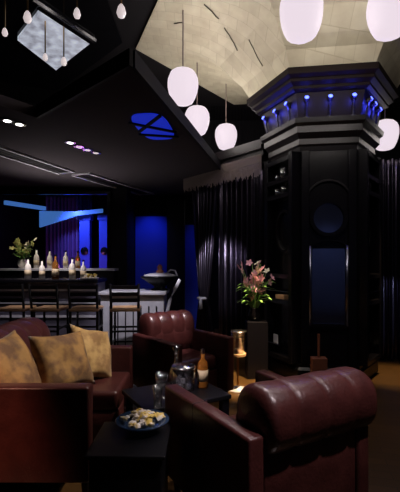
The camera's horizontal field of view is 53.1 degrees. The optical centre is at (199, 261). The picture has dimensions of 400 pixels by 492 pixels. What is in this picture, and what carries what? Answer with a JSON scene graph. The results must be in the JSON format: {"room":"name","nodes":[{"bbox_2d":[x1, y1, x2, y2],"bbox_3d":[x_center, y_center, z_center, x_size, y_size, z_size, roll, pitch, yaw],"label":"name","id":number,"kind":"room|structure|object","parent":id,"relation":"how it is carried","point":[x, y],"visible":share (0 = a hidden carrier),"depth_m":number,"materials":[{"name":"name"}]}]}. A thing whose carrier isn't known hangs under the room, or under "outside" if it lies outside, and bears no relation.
{"room":"lounge bar","nodes":[
{"label":"lounge bar","id":0,"kind":"room"},
{"bbox_2d":[0,196,28,267],"bbox_3d":[-4.250,-0.760,4.200,0.100,4.220,11.400,0,0,0],"label":"wall","id":1,"kind":"structure","parent":0,"point":[14,220],"depth_m":8.96,"materials":[{"name":"black paint"}]},
{"bbox_2d":[0,103,127,284],"bbox_3d":[-2.760,-0.760,7.250,2.880,4.220,0.100,0,0,0],"label":"wall","id":2,"kind":"structure","parent":0,"point":[119,195],"depth_m":7.20,"materials":[{"name":"black paint"}]},
{"bbox_2d":[0,191,110,267],"bbox_3d":[-2.690,-0.530,7.220,2.180,1.480,0.160,0,0,0],"label":"window","id":3,"kind":"structure","parent":2,"relation":"in","point":[11,193],"depth_m":7.14,"materials":[{"name":"black paint"}]},
{"bbox_2d":[29,196,106,267],"bbox_3d":[-2.810,-0.760,9.850,2.780,4.220,0.100,0,0,0],"label":"wall","id":4,"kind":"structure","parent":0,"point":[98,202],"depth_m":9.80,"materials":[{"name":"black paint"}]},
{"bbox_2d":[39,209,102,226],"bbox_3d":[-2.860,-0.975,8.890,1.400,0.410,0.060,0,0,0],"label":"cove","id":5,"kind":"object","parent":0,"point":[46,218],"visible":1,"depth_m":8.86,"materials":[{"name":"blue"}]},
{"bbox_2d":[0,68,218,194],"bbox_3d":[-1.685,-1.400,4.150,5.030,0.100,7.900,0,0,0],"label":"ceiling","id":6,"kind":"structure","parent":0,"point":[98,119],"depth_m":4.60,"materials":[{"name":"grey paint"}]},
{"bbox_2d":[0,118,13,122],"bbox_3d":[-1.830,-1.341,3.800,0.120,0.018,0.120,0,0,0],"label":"recessed light","id":7,"kind":"object","parent":6,"relation":"in","point":[5,120],"visible":1,"depth_m":3.78,"materials":[{"name":"silver metal"}]},
{"bbox_2d":[13,122,25,126],"bbox_3d":[-1.760,-1.341,3.900,0.120,0.018,0.120,0,0,0],"label":"recessed light","id":8,"kind":"object","parent":6,"relation":"in","point":[19,124],"visible":0.99,"depth_m":3.89,"materials":[{"name":"silver metal"}]},
{"bbox_2d":[4,200,45,209],"bbox_3d":[-3.675,-1.190,8.450,0.070,0.080,1.006,0,0,27],"label":"cove","id":9,"kind":"object","parent":6,"relation":"attached to","point":[11,203],"visible":1,"depth_m":8.38,"materials":[{"name":"blue"}]},
{"bbox_2d":[0,145,74,173],"bbox_3d":[-2.310,-1.337,5.100,0.300,0.025,1.904,0,0,19],"label":"ceiling vent","id":10,"kind":"object","parent":6,"relation":"in","point":[5,152],"visible":1,"depth_m":5.33,"materials":[{"name":"dark metal"}]},
{"bbox_2d":[65,141,75,144],"bbox_3d":[-1.460,-1.341,4.500,0.120,0.018,0.120,0,0,0],"label":"recessed light","id":11,"kind":"object","parent":6,"relation":"in","point":[66,142],"visible":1,"depth_m":4.48,"materials":[{"name":"silver metal"}]},
{"bbox_2d":[74,145,83,148],"bbox_3d":[-1.410,-1.341,4.660,0.120,0.018,0.120,0,0,0],"label":"recessed light","id":12,"kind":"object","parent":6,"relation":"in","point":[75,146],"visible":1,"depth_m":4.63,"materials":[{"name":"silver metal"}]},
{"bbox_2d":[82,148,92,151],"bbox_3d":[-1.345,-1.341,4.790,0.120,0.018,0.120,0,0,0],"label":"recessed light","id":13,"kind":"object","parent":6,"relation":"in","point":[83,149],"visible":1,"depth_m":4.77,"materials":[{"name":"silver metal"}]},
{"bbox_2d":[72,173,153,194],"bbox_3d":[-1.435,-1.337,7.000,0.340,0.025,1.958,0,0,23],"label":"ceiling vent","id":14,"kind":"object","parent":6,"relation":"in","point":[91,177],"visible":1,"depth_m":6.75,"materials":[{"name":"dark metal"}]},
{"bbox_2d":[128,113,178,139],"bbox_3d":[-0.460,-1.335,4.000,0.419,0.029,0.760,0,0,7],"label":"ceiling panel","id":15,"kind":"object","parent":6,"relation":"attached to","point":[154,126],"visible":1,"depth_m":3.93,"materials":[{"name":"blue"}]},
{"bbox_2d":[183,139,269,192],"bbox_3d":[0.360,-1.355,5.945,0.340,0.489,1.754,0,0,-40],"label":"curtain pelmet","id":16,"kind":"object","parent":6,"relation":"attached to","point":[252,153],"visible":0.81,"depth_m":5.56,"materials":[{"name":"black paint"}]},
{"bbox_2d":[192,173,218,332],"bbox_3d":[0.071,-0.010,6.282,0.238,2.682,0.672,0,0,-29],"label":"curtain","id":17,"kind":"object","parent":16,"relation":"hanging from","point":[205,200],"visible":0.87,"depth_m":6.26,"materials":[{"name":"grey fabric"}]},
{"bbox_2d":[219,163,263,349],"bbox_3d":[0.644,-0.010,5.707,0.944,2.680,0.110,0,0,44],"label":"curtain","id":18,"kind":"object","parent":16,"relation":"hanging from","point":[241,203],"visible":0.59,"depth_m":5.77,"materials":[{"name":"grey fabric"}]},
{"bbox_2d":[128,189,134,284],"bbox_3d":[-1.370,-0.760,8.550,0.100,4.220,2.500,0,0,0],"label":"wall","id":19,"kind":"structure","parent":0,"point":[131,197],"depth_m":7.71,"materials":[{"name":"black paint"}]},
{"bbox_2d":[0,329,399,491],"bbox_3d":[0.000,1.380,4.200,8.600,0.060,11.400,0,0,0],"label":"floor","id":20,"kind":"structure","parent":0,"point":[384,431],"depth_m":3.08,"materials":[{"name":"brown wood"}]},
{"bbox_2d":[0,284,36,321],"bbox_3d":[-2.430,0.814,5.280,0.391,1.073,0.453,0,0,0],"label":"bar stool","id":21,"kind":"object","parent":20,"relation":"on","point":[22,308],"visible":0.64,"depth_m":5.10,"materials":[{"name":"black wood"}]},
{"bbox_2d":[28,284,68,335],"bbox_3d":[-1.981,0.814,5.280,0.391,1.073,0.453,0,0,3],"label":"bar stool","id":22,"kind":"object","parent":20,"relation":"on","point":[45,308],"visible":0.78,"depth_m":5.10,"materials":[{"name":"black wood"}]},
{"bbox_2d":[0,278,106,335],"bbox_3d":[-2.815,0.800,5.960,2.730,1.100,0.600,0,0,0],"label":"bar counter","id":23,"kind":"object","parent":20,"relation":"on","point":[85,318],"depth_m":5.78,"materials":[{"name":"grey stone"}]},
{"bbox_2d":[24,258,30,278],"bbox_3d":[-2.560,0.095,5.950,0.096,0.310,0.096,0,0,0],"label":"bottle","id":24,"kind":"object","parent":23,"relation":"on","point":[27,269],"visible":1,"depth_m":5.92,"materials":[{"name":"beige glass"}]},
{"bbox_2d":[39,260,44,278],"bbox_3d":[-2.350,0.110,5.950,0.086,0.280,0.086,0,0,0],"label":"bottle","id":25,"kind":"object","parent":23,"relation":"on","point":[41,268],"visible":1,"depth_m":5.92,"materials":[{"name":"beige glass"}]},
{"bbox_2d":[0,278,106,282],"bbox_3d":[-2.815,0.275,5.960,2.730,0.050,0.600,0,0,0],"label":"countertop","id":26,"kind":"structure","parent":23,"relation":"on","point":[2,280],"depth_m":5.66,"materials":[{"name":"black paint"}]},
{"bbox_2d":[52,255,58,278],"bbox_3d":[-2.150,0.070,5.950,0.102,0.360,0.102,0,0,0],"label":"bottle","id":27,"kind":"object","parent":23,"relation":"on","point":[55,266],"visible":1,"depth_m":5.91,"materials":[{"name":"orange glass"}]},
{"bbox_2d":[69,257,75,278],"bbox_3d":[-1.900,0.089,5.950,0.096,0.320,0.096,0,0,0],"label":"bottle","id":28,"kind":"object","parent":23,"relation":"on","point":[72,269],"visible":1,"depth_m":5.91,"materials":[{"name":"beige glass"}]},
{"bbox_2d":[80,260,85,278],"bbox_3d":[-1.735,0.110,5.950,0.086,0.280,0.086,0,0,0],"label":"bottle","id":29,"kind":"object","parent":23,"relation":"on","point":[83,267],"visible":0.84,"depth_m":5.92,"materials":[{"name":"beige glass"}]},
{"bbox_2d":[82,273,98,278],"bbox_3d":[-1.600,0.206,5.820,0.260,0.086,0.260,0,0,0],"label":"platter","id":30,"kind":"object","parent":23,"relation":"on","point":[87,276],"visible":0.96,"depth_m":5.79,"materials":[{"name":"beige"}]},
{"bbox_2d":[0,268,117,289],"bbox_3d":[-2.585,0.730,6.970,2.270,1.240,0.300,0,0,0],"label":"bar shelf","id":31,"kind":"object","parent":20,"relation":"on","point":[110,274],"visible":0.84,"depth_m":6.84,"materials":[{"name":"stone"}]},
{"bbox_2d":[9,237,36,267],"bbox_3d":[-3.081,-0.167,6.991,0.448,0.552,0.297,0,0,-21],"label":"flower arrangement","id":32,"kind":"object","parent":31,"relation":"on","point":[22,262],"visible":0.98,"depth_m":6.95,"materials":[{"name":"green plant"}]},
{"bbox_2d":[34,249,38,267],"bbox_3d":[-2.850,-0.060,6.970,0.092,0.340,0.092,0,0,0],"label":"bottle","id":33,"kind":"object","parent":31,"relation":"on","point":[36,256],"visible":0.89,"depth_m":6.94,"materials":[{"name":"beige glass"}]},
{"bbox_2d":[47,250,51,267],"bbox_3d":[-2.620,-0.051,6.970,0.092,0.320,0.092,0,0,0],"label":"bottle","id":34,"kind":"object","parent":31,"relation":"on","point":[49,257],"visible":0.88,"depth_m":6.93,"materials":[{"name":"beige glass"}]},
{"bbox_2d":[63,250,67,267],"bbox_3d":[-2.340,-0.045,6.970,0.092,0.310,0.092,0,0,0],"label":"bottle","id":35,"kind":"object","parent":31,"relation":"on","point":[65,258],"visible":0.87,"depth_m":6.93,"materials":[{"name":"beige glass"}]},
{"bbox_2d":[75,251,79,267],"bbox_3d":[-2.130,-0.041,6.970,0.092,0.300,0.092,0,0,0],"label":"bottle","id":36,"kind":"object","parent":31,"relation":"on","point":[77,258],"visible":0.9,"depth_m":6.93,"materials":[{"name":"orange glass"}]},
{"bbox_2d":[0,317,132,491],"bbox_3d":[-1.085,0.900,2.830,1.030,0.900,1.160,0,0,0],"label":"sofa","id":37,"kind":"object","parent":20,"relation":"on","point":[47,430],"visible":0.55,"depth_m":2.25,"materials":[{"name":"leather"}]},
{"bbox_2d":[0,330,41,382],"bbox_3d":[-1.192,0.681,2.500,0.280,0.447,0.463,0,0,15],"label":"cushion","id":38,"kind":"object","parent":37,"relation":"on","point":[17,363],"visible":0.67,"depth_m":2.51,"materials":[{"name":"yellow fabric"}]},
{"bbox_2d":[28,330,95,384],"bbox_3d":[-0.962,0.694,2.802,0.275,0.389,0.429,0,0,41],"label":"cushion","id":39,"kind":"object","parent":37,"relation":"on","point":[61,358],"visible":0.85,"depth_m":2.72,"materials":[{"name":"yellow fabric"}]},
{"bbox_2d":[70,324,111,377],"bbox_3d":[-0.850,0.709,3.130,0.453,0.462,0.245,0,0,-45],"label":"cushion","id":40,"kind":"object","parent":37,"relation":"on","point":[97,343],"visible":0.62,"depth_m":3.10,"materials":[{"name":"yellow fabric"}]},
{"bbox_2d":[93,372,129,410],"bbox_3d":[-0.985,0.969,3.038,0.830,0.138,0.536,0,0,0],"label":"seat cushion","id":41,"kind":"object","parent":37,"relation":"on","point":[107,392],"depth_m":2.85,"materials":[{"name":"leather"}]},
{"bbox_2d":[46,196,91,267],"bbox_3d":[-3.088,-0.135,9.400,1.077,2.930,0.146,0,0,0],"label":"curtain","id":42,"kind":"object","parent":20,"relation":"on","point":[61,236],"visible":0.32,"depth_m":9.38,"materials":[{"name":"purple fabric"}]},
{"bbox_2d":[67,284,103,332],"bbox_3d":[-1.499,0.814,5.280,0.391,1.073,0.453,0,0,-3],"label":"bar stool","id":43,"kind":"object","parent":20,"relation":"on","point":[79,308],"visible":0.76,"depth_m":5.10,"materials":[{"name":"black wood"}]},
{"bbox_2d":[78,215,92,267],"bbox_3d":[-2.620,0.140,9.150,0.300,2.420,0.220,0,0,0],"label":"pilaster","id":44,"kind":"object","parent":20,"relation":"on","point":[85,221],"visible":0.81,"depth_m":9.07,"materials":[{"name":"blue paint"}]},
{"bbox_2d":[97,215,106,267],"bbox_3d":[-2.170,0.140,9.150,0.300,2.420,0.220,0,0,0],"label":"pilaster","id":45,"kind":"object","parent":20,"relation":"on","point":[102,219],"visible":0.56,"depth_m":9.07,"materials":[{"name":"blue paint"}]},
{"bbox_2d":[109,284,140,344],"bbox_3d":[-0.978,0.814,5.280,0.391,1.073,0.453,0,0,-6],"label":"bar stool","id":46,"kind":"object","parent":20,"relation":"on","point":[119,308],"visible":0.86,"depth_m":5.10,"materials":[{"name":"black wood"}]},
{"bbox_2d":[84,422,171,491],"bbox_3d":[-0.350,1.125,2.055,0.380,0.450,0.410,0,0,0],"label":"side table","id":47,"kind":"object","parent":20,"relation":"on","point":[120,459],"visible":0.94,"depth_m":1.87,"materials":[{"name":"black wood"}]},
{"bbox_2d":[115,409,168,432],"bbox_3d":[-0.310,0.871,2.150,0.290,0.058,0.290,0,0,0],"label":"bowl","id":48,"kind":"object","parent":47,"relation":"on","point":[144,429],"visible":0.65,"depth_m":2.13,"materials":[{"name":"blue ceramic"}]},
{"bbox_2d":[119,408,164,428],"bbox_3d":[-0.320,0.836,2.149,0.225,0.062,0.220,0,0,21],"label":"snacks","id":49,"kind":"object","parent":48,"relation":"on","point":[145,416],"visible":1,"depth_m":2.14,"materials":[{"name":"yellow food"}]},
{"bbox_2d":[98,279,180,345],"bbox_3d":[-0.852,0.794,5.980,1.177,1.112,0.640,0,0,0],"label":"bar counter","id":50,"kind":"object","parent":20,"relation":"on","point":[151,301],"depth_m":5.72,"materials":[{"name":"stone"}]},
{"bbox_2d":[98,289,168,294],"bbox_3d":[-0.960,0.445,5.980,0.960,0.050,0.640,0,0,0],"label":"countertop","id":51,"kind":"structure","parent":50,"relation":"on","point":[142,291],"depth_m":5.70,"materials":[{"name":"stone"}]},
{"bbox_2d":[140,264,178,290],"bbox_3d":[-0.600,0.227,5.980,0.580,0.385,0.580,0,0,0],"label":"urn","id":52,"kind":"object","parent":50,"relation":"on","point":[159,280],"visible":0.99,"depth_m":5.85,"materials":[{"name":"black"}]},
{"bbox_2d":[140,276,178,290],"bbox_3d":[-0.600,0.317,5.980,0.580,0.205,0.580,0,0,0],"label":"bowl","id":53,"kind":"object","parent":52,"relation":"on","point":[159,283],"depth_m":5.82,"materials":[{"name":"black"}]},
{"bbox_2d":[122,378,230,414],"bbox_3d":[-0.170,1.125,2.770,0.620,0.450,0.470,0,0,-29],"label":"coffee table","id":54,"kind":"object","parent":20,"relation":"on","point":[141,397],"visible":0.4,"depth_m":2.72,"materials":[{"name":"black wood"}]},
{"bbox_2d":[153,384,162,407],"bbox_3d":[-0.262,0.835,2.490,0.064,0.130,0.064,0,0,0],"label":"tumbler","id":55,"kind":"object","parent":54,"relation":"on","point":[161,387],"visible":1,"depth_m":2.47,"materials":[{"name":"clear glass"}]},
{"bbox_2d":[155,371,167,398],"bbox_3d":[-0.255,0.820,2.660,0.084,0.160,0.084,0,0,0],"label":"stemmed glass","id":56,"kind":"object","parent":54,"relation":"on","point":[166,374],"visible":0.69,"depth_m":2.65,"materials":[{"name":"clear glass"}]},
{"bbox_2d":[155,371,167,387],"bbox_3d":[-0.255,0.790,2.660,0.084,0.102,0.084,0,0,0],"label":"cup","id":57,"kind":"object","parent":56,"relation":"on","point":[166,375],"depth_m":2.65,"materials":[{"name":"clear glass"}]},
{"bbox_2d":[171,362,195,391],"bbox_3d":[-0.115,0.815,2.820,0.176,0.170,0.176,0,0,0],"label":"ice bucket","id":58,"kind":"object","parent":54,"relation":"on","point":[184,366],"visible":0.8,"depth_m":2.77,"materials":[{"name":"silver metal"}]},
{"bbox_2d":[180,377,186,383],"bbox_3d":[-0.115,0.825,2.778,0.038,0.038,0.038,0,0,13],"label":"ice cube","id":59,"kind":"object","parent":58,"relation":"in","point":[183,380],"visible":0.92,"depth_m":2.76,"materials":[{"name":"clear ice"}]},
{"bbox_2d":[197,349,207,388],"bbox_3d":[0.020,0.761,2.870,0.077,0.276,0.077,0,0,0],"label":"liquor bottle","id":60,"kind":"object","parent":54,"relation":"on","point":[202,367],"visible":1,"depth_m":2.84,"materials":[{"name":"orange glass"}]},
{"bbox_2d":[133,310,233,392],"bbox_3d":[-0.191,0.935,4.014,0.702,0.830,0.815,0,0,-38],"label":"armchair","id":61,"kind":"object","parent":20,"relation":"on","point":[159,334],"visible":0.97,"depth_m":3.95,"materials":[{"name":"leather"}]},
{"bbox_2d":[155,328,192,348],"bbox_3d":[-0.321,0.790,4.181,0.520,0.300,0.200,0,0,-38],"label":"cushion","id":62,"kind":"object","parent":61,"relation":"on","point":[182,336],"depth_m":4.13,"materials":[{"name":"leather"}]},
{"bbox_2d":[182,348,215,373],"bbox_3d":[-0.186,0.989,4.008,0.518,0.138,0.520,0,0,-38],"label":"seat cushion","id":63,"kind":"object","parent":61,"relation":"on","point":[189,355],"depth_m":3.94,"materials":[{"name":"leather"}]},
{"bbox_2d":[229,353,245,392],"bbox_3d":[0.400,1.155,4.220,0.220,0.390,0.220,0,0,0],"label":"pedestal table","id":64,"kind":"object","parent":20,"relation":"on","point":[237,389],"visible":0.64,"depth_m":4.19,"materials":[{"name":"metal"}]},
{"bbox_2d":[230,329,246,353],"bbox_3d":[0.410,0.843,4.220,0.180,0.234,0.180,0,0,0],"label":"hurricane vase","id":65,"kind":"object","parent":64,"relation":"on","point":[240,349],"visible":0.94,"depth_m":4.19,"materials":[{"name":"clear glass"}]},
{"bbox_2d":[236,338,241,351],"bbox_3d":[0.410,0.878,4.220,0.060,0.137,0.060,0,0,0],"label":"candle","id":66,"kind":"object","parent":65,"relation":"on","point":[238,340],"depth_m":4.20,"materials":[{"name":"beige wax"}]},
{"bbox_2d":[245,319,267,378],"bbox_3d":[0.665,1.020,4.720,0.240,0.660,0.240,0,0,0],"label":"plinth","id":67,"kind":"object","parent":20,"relation":"on","point":[256,346],"visible":0.74,"depth_m":4.60,"materials":[{"name":"black paint"}]},
{"bbox_2d":[165,366,376,491],"bbox_3d":[0.346,0.950,2.179,0.786,0.800,0.885,0,0,-29],"label":"armchair","id":68,"kind":"object","parent":20,"relation":"on","point":[307,432],"visible":1,"depth_m":1.85,"materials":[{"name":"leather"}]},
{"bbox_2d":[310,334,326,371],"bbox_3d":[1.270,1.060,4.280,0.160,0.580,0.120,0,0,6],"label":"wooden stand","id":69,"kind":"object","parent":20,"relation":"on","point":[317,363],"visible":0.58,"depth_m":4.23,"materials":[{"name":"brown wood"}]},
{"bbox_2d":[247,61,398,377],"bbox_3d":[1.510,-0.375,5.000,1.822,3.450,1.706,0,0,0],"label":"column","id":70,"kind":"structure","parent":20,"relation":"on","point":[322,235],"depth_m":4.48,"materials":[{"name":"black wood"}]},
{"bbox_2d":[262,116,267,133],"bbox_3d":[0.824,-1.708,5.014,0.102,0.236,0.060,0,0,-22],"label":"spotlight","id":71,"kind":"object","parent":70,"relation":"on","point":[264,118],"visible":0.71,"depth_m":5.00,"materials":[{"name":"black metal"}]},
{"bbox_2d":[273,334,277,342],"bbox_3d":[0.920,0.927,4.859,0.008,0.100,0.090,0,0,-22],"label":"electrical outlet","id":72,"kind":"object","parent":70,"relation":"on","point":[275,336],"visible":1,"depth_m":4.86,"materials":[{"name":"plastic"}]},
{"bbox_2d":[273,109,278,127],"bbox_3d":[0.918,-1.708,4.782,0.102,0.236,0.060,0,0,-22],"label":"spotlight","id":73,"kind":"object","parent":70,"relation":"on","point":[276,112],"visible":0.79,"depth_m":4.77,"materials":[{"name":"black metal"}]},
{"bbox_2d":[269,340,287,348],"bbox_3d":[0.977,0.984,4.785,0.110,0.012,0.450,0,0,-22],"label":"glass shelf","id":74,"kind":"object","parent":70,"relation":"attached to","point":[283,343],"depth_m":4.80,"materials":[{"name":"clear glass"}]},
{"bbox_2d":[270,289,287,292],"bbox_3d":[0.977,0.344,4.785,0.110,0.012,0.450,0,0,-22],"label":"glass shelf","id":75,"kind":"object","parent":70,"relation":"attached to","point":[271,290],"depth_m":4.91,"materials":[{"name":"clear glass"}]},
{"bbox_2d":[275,294,287,299],"bbox_3d":[0.980,0.414,4.764,0.080,0.050,0.180,0,0,-22],"label":"wooden box","id":76,"kind":"object","parent":70,"relation":"on","point":[277,296],"visible":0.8,"depth_m":4.72,"materials":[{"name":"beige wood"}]},
{"bbox_2d":[280,168,287,177],"bbox_3d":[0.996,-1.040,4.738,0.106,0.120,0.106,0,0,0],"label":"glass","id":77,"kind":"object","parent":70,"relation":"in","point":[281,169],"visible":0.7,"depth_m":4.74,"materials":[{"name":"clear glass"}]},
{"bbox_2d":[281,186,287,192],"bbox_3d":[1.000,-0.846,4.729,0.086,0.090,0.086,0,0,0],"label":"glass","id":78,"kind":"object","parent":70,"relation":"in","point":[282,187],"visible":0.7,"depth_m":4.74,"materials":[{"name":"clear glass"}]},
{"bbox_2d":[284,101,290,120],"bbox_3d":[1.008,-1.708,4.560,0.102,0.236,0.060,0,0,-22],"label":"spotlight","id":79,"kind":"object","parent":70,"relation":"on","point":[287,104],"visible":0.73,"depth_m":4.55,"materials":[{"name":"black metal"}]},
{"bbox_2d":[304,96,308,116],"bbox_3d":[1.175,-1.708,4.410,0.060,0.236,0.102,0,0,8],"label":"spotlight","id":80,"kind":"object","parent":70,"relation":"on","point":[306,98],"visible":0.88,"depth_m":4.40,"materials":[{"name":"black metal"}]},
{"bbox_2d":[327,94,332,115],"bbox_3d":[1.422,-1.708,4.376,0.060,0.236,0.102,0,0,8],"label":"spotlight","id":81,"kind":"object","parent":70,"relation":"on","point":[330,96],"visible":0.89,"depth_m":4.37,"materials":[{"name":"black metal"}]},
{"bbox_2d":[351,93,356,114],"bbox_3d":[1.670,-1.708,4.341,0.060,0.236,0.102,0,0,8],"label":"spotlight","id":82,"kind":"object","parent":70,"relation":"on","point":[354,95],"visible":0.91,"depth_m":4.33,"materials":[{"name":"black metal"}]},
{"bbox_2d":[365,96,372,113],"bbox_3d":[1.859,-1.708,4.423,0.102,0.236,0.060,0,0,38],"label":"spotlight","id":83,"kind":"object","parent":70,"relation":"on","point":[369,99],"visible":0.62,"depth_m":4.41,"materials":[{"name":"black metal"}]},
{"bbox_2d":[370,101,376,118],"bbox_3d":[1.970,-1.708,4.565,0.102,0.236,0.060,0,0,38],"label":"spotlight","id":84,"kind":"object","parent":70,"relation":"on","point":[374,103],"visible":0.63,"depth_m":4.55,"materials":[{"name":"black metal"}]},
{"bbox_2d":[375,107,381,123],"bbox_3d":[2.099,-1.708,4.730,0.102,0.236,0.060,0,0,38],"label":"spotlight","id":85,"kind":"object","parent":70,"relation":"on","point":[379,109],"visible":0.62,"depth_m":4.72,"materials":[{"name":"black metal"}]},
{"bbox_2d":[380,158,399,360],"bbox_3d":[2.889,-0.035,5.372,1.500,2.730,0.112,0,0,18],"label":"curtain","id":86,"kind":"object","parent":20,"relation":"on","point":[390,169],"visible":0.41,"depth_m":5.46,"materials":[{"name":"grey fabric"}]},
{"bbox_2d":[0,0,399,119],"bbox_3d":[0.000,-2.910,4.200,8.600,0.080,11.400,0,0,0],"label":"ceiling","id":87,"kind":"structure","parent":0,"point":[131,28],"depth_m":6.40,"materials":[{"name":"black"}]},
{"bbox_2d":[0,0,121,90],"bbox_3d":[-2.300,-2.815,5.000,2.600,0.100,3.200,0,0,0],"label":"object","id":88,"kind":"structure","parent":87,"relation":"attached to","point":[91,37],"depth_m":5.00,"materials":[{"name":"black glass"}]},
{"bbox_2d":[2,0,7,36],"bbox_3d":[-2.000,-2.567,4.100,0.060,0.506,0.058,0,0,0],"label":"lamp","id":89,"kind":"object","parent":88,"relation":"hanging from","point":[4,31],"visible":1,"depth_m":4.09,"materials":[{"name":"white glass"}]},
{"bbox_2d":[23,0,31,23],"bbox_3d":[-1.660,-2.561,3.850,0.080,0.518,0.078,0,0,0],"label":"lamp","id":90,"kind":"object","parent":88,"relation":"hanging from","point":[27,18],"visible":1,"depth_m":3.83,"materials":[{"name":"white glass"}]},
{"bbox_2d":[42,21,47,60],"bbox_3d":[-1.780,-2.567,4.600,0.060,0.506,0.058,0,0,0],"label":"lamp","id":91,"kind":"object","parent":88,"relation":"hanging from","point":[45,58],"visible":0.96,"depth_m":4.59,"materials":[{"name":"white glass"}]},
{"bbox_2d":[61,26,66,65],"bbox_3d":[-1.600,-2.564,4.700,0.070,0.512,0.068,0,0,0],"label":"lamp","id":92,"kind":"object","parent":88,"relation":"hanging from","point":[63,60],"visible":0.98,"depth_m":4.69,"materials":[{"name":"white glass"}]},
{"bbox_2d":[73,0,80,18],"bbox_3d":[-1.165,-2.564,3.790,0.070,0.512,0.068,0,0,0],"label":"lamp","id":93,"kind":"object","parent":88,"relation":"hanging from","point":[77,15],"visible":1,"depth_m":3.77,"materials":[{"name":"white glass"}]},
{"bbox_2d":[117,0,125,18],"bbox_3d":[-0.740,-2.558,3.760,0.090,0.524,0.088,0,0,0],"label":"lamp","id":94,"kind":"object","parent":87,"relation":"hanging from","point":[121,12],"visible":1,"depth_m":3.73,"materials":[{"name":"white glass"}]},
{"bbox_2d":[220,106,267,169],"bbox_3d":[0.750,-2.225,7.375,1.089,1.250,0.007,0,0,-8],"label":"curtain","id":95,"kind":"object","parent":87,"relation":"hanging from","point":[220,106],"visible":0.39,"depth_m":7.37,"materials":[{"name":"grey fabric"}]},
{"bbox_2d":[136,0,399,150],"bbox_3d":[1.510,-2.171,5.000,4.735,1.358,4.433,0,0,0],"label":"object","id":96,"kind":"structure","parent":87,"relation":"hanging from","point":[301,20],"depth_m":4.38,"materials":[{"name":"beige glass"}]},
{"bbox_2d":[237,259,275,320],"bbox_3d":[0.660,0.327,4.743,0.490,0.725,0.512,0,0,0],"label":"flower arrangement","id":97,"kind":"object","parent":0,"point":[254,313],"visible":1,"depth_m":4.68,"materials":[{"name":"pink plant"}]},
{"bbox_2d":[135,120,399,328],"bbox_3d":[1.440,-0.760,8.150,5.520,4.220,0.100,0,0,0],"label":"wall","id":98,"kind":"structure","parent":0,"point":[145,205],"depth_m":8.10,"materials":[{"name":"black paint"}]},
{"bbox_2d":[36,48,223,171],"bbox_3d":[-0.419,-1.400,5.560,1.282,0.120,5.538,0,0,14],"label":"trim","id":99,"kind":"structure","parent":98,"relation":"attached to","point":[129,58],"depth_m":3.22,"materials":[{"name":"black"}]},
{"bbox_2d":[135,216,166,288],"bbox_3d":[-0.980,0.215,8.080,0.640,2.270,0.040,0,0,0],"label":"wall panel","id":100,"kind":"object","parent":98,"relation":"attached to","point":[150,231],"depth_m":8.06,"materials":[{"name":"blue paint"}]},
{"bbox_2d":[167,199,184,310],"bbox_3d":[-0.480,0.050,8.025,0.360,2.600,0.150,0,0,0],"label":"trim","id":101,"kind":"structure","parent":98,"relation":"attached to","point":[175,207],"depth_m":7.95,"materials":[{"name":"black paint"}]},
{"bbox_2d":[185,225,198,328],"bbox_3d":[-0.110,0.300,8.080,0.380,2.100,0.040,0,0,0],"label":"trim","id":102,"kind":"structure","parent":98,"relation":"attached to","point":[191,283],"depth_m":8.06,"materials":[{"name":"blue lacquer"}]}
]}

